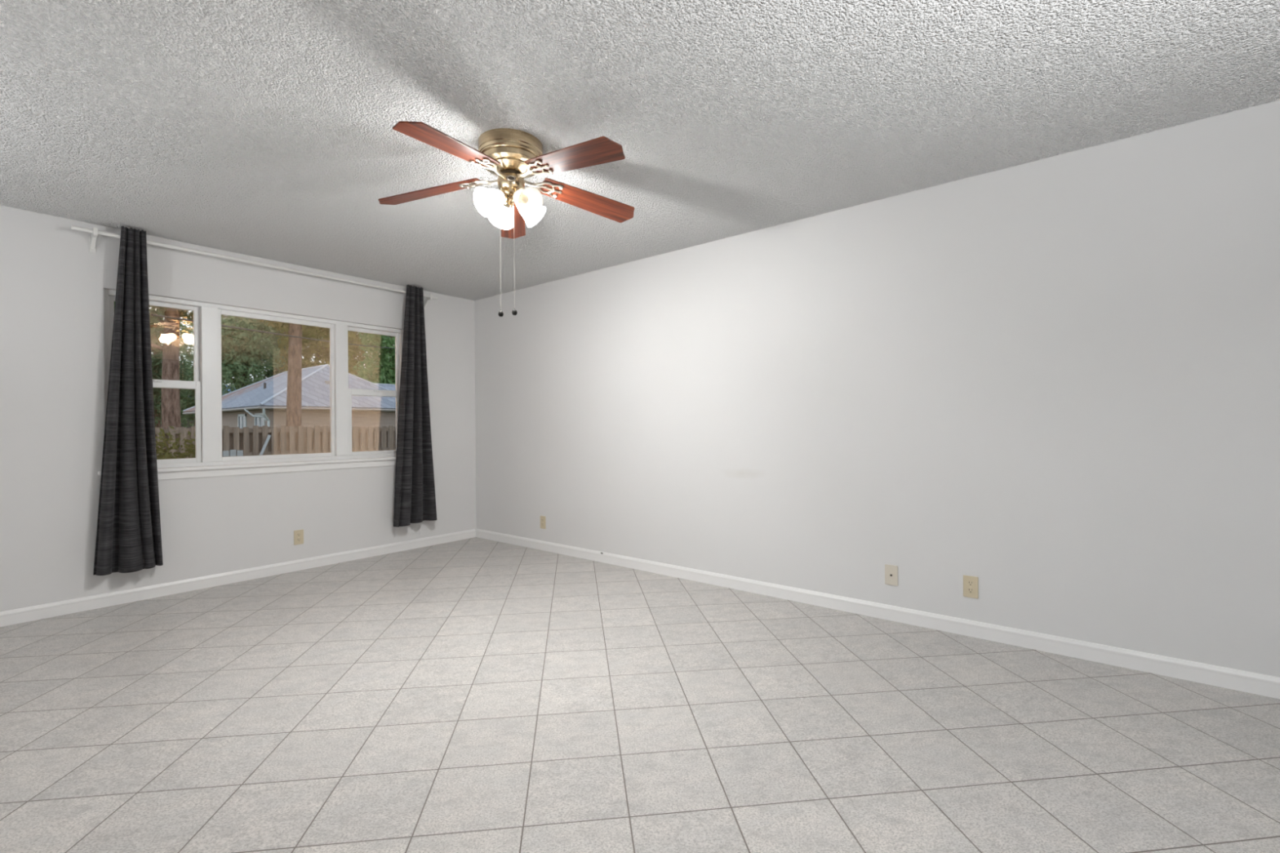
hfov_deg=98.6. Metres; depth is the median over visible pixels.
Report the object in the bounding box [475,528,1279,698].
baseboard
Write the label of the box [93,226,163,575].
curtain
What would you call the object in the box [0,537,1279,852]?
floor
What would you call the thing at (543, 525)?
wall outlet
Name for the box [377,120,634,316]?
ceiling fan
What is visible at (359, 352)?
tree
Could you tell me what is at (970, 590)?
receptacle
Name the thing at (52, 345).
wall
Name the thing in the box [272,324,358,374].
tree
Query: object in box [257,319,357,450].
pine tree
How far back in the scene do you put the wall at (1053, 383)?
2.95 m
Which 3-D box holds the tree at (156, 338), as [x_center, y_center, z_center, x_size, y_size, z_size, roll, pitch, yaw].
[-39.083,-3.603,43.990,5.313,11.265,5.283,0,0,1]
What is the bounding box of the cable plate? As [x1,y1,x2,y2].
[884,564,897,586]
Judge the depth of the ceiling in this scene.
2.23 m
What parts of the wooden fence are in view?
board panel, rail, post, rail, rail, board panel, post, rail, rail, board panel, post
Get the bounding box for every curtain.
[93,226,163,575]
[393,284,436,527]
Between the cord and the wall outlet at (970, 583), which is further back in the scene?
the cord
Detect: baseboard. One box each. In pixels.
[0,528,475,626]
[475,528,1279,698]
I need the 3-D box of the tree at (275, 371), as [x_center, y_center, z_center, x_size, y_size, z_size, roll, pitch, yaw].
[-36.482,-5.357,54.965,7.371,14.767,6.884,0,0,39]
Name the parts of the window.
sash, sash, picture sash, sash, sash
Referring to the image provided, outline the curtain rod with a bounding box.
[71,225,438,310]
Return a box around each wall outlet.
[293,529,303,545]
[540,515,546,528]
[963,574,978,598]
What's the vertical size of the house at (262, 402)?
4.968 m
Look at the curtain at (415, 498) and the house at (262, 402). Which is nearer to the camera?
the curtain at (415, 498)
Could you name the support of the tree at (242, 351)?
on the ground
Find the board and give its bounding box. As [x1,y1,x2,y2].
[222,449,243,457]
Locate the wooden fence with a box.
[155,425,395,458]
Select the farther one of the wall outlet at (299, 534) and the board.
the board
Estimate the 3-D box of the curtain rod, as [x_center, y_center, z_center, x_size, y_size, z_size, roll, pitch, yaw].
[-2.725,-1.170,4.326,0.128,0.130,2.440,0,0,39]
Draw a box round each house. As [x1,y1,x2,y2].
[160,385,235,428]
[182,364,395,449]
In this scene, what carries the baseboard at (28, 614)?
attached to the wall at (52, 345)
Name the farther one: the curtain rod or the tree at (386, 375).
the tree at (386, 375)
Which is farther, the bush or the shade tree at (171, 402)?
the shade tree at (171, 402)
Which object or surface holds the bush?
on the ground
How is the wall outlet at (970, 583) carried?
attached to the wall at (1053, 383)
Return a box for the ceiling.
[0,0,1279,300]
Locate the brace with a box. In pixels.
[259,435,271,455]
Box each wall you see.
[0,204,475,611]
[474,100,1279,677]
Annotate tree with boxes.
[114,301,193,428]
[150,313,191,427]
[158,311,226,427]
[188,315,284,395]
[247,320,306,386]
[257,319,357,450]
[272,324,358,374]
[324,331,381,377]
[352,332,395,384]
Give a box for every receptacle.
[967,580,973,586]
[967,587,973,593]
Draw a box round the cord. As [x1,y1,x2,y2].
[151,313,395,348]
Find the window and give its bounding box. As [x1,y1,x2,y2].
[97,288,403,479]
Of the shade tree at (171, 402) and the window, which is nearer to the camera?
the window
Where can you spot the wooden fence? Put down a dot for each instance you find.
(251, 442)
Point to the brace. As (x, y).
(268, 438)
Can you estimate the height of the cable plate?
0.115 m
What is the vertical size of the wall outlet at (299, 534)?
0.115 m
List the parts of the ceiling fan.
blade, blade, lamp shade, pull chain, pull knob, lamp shade, blade, pull chain, pull knob, bulb, lamp shade, lamp shade, blade, blade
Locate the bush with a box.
[155,426,223,459]
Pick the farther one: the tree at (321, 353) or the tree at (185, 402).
the tree at (185, 402)

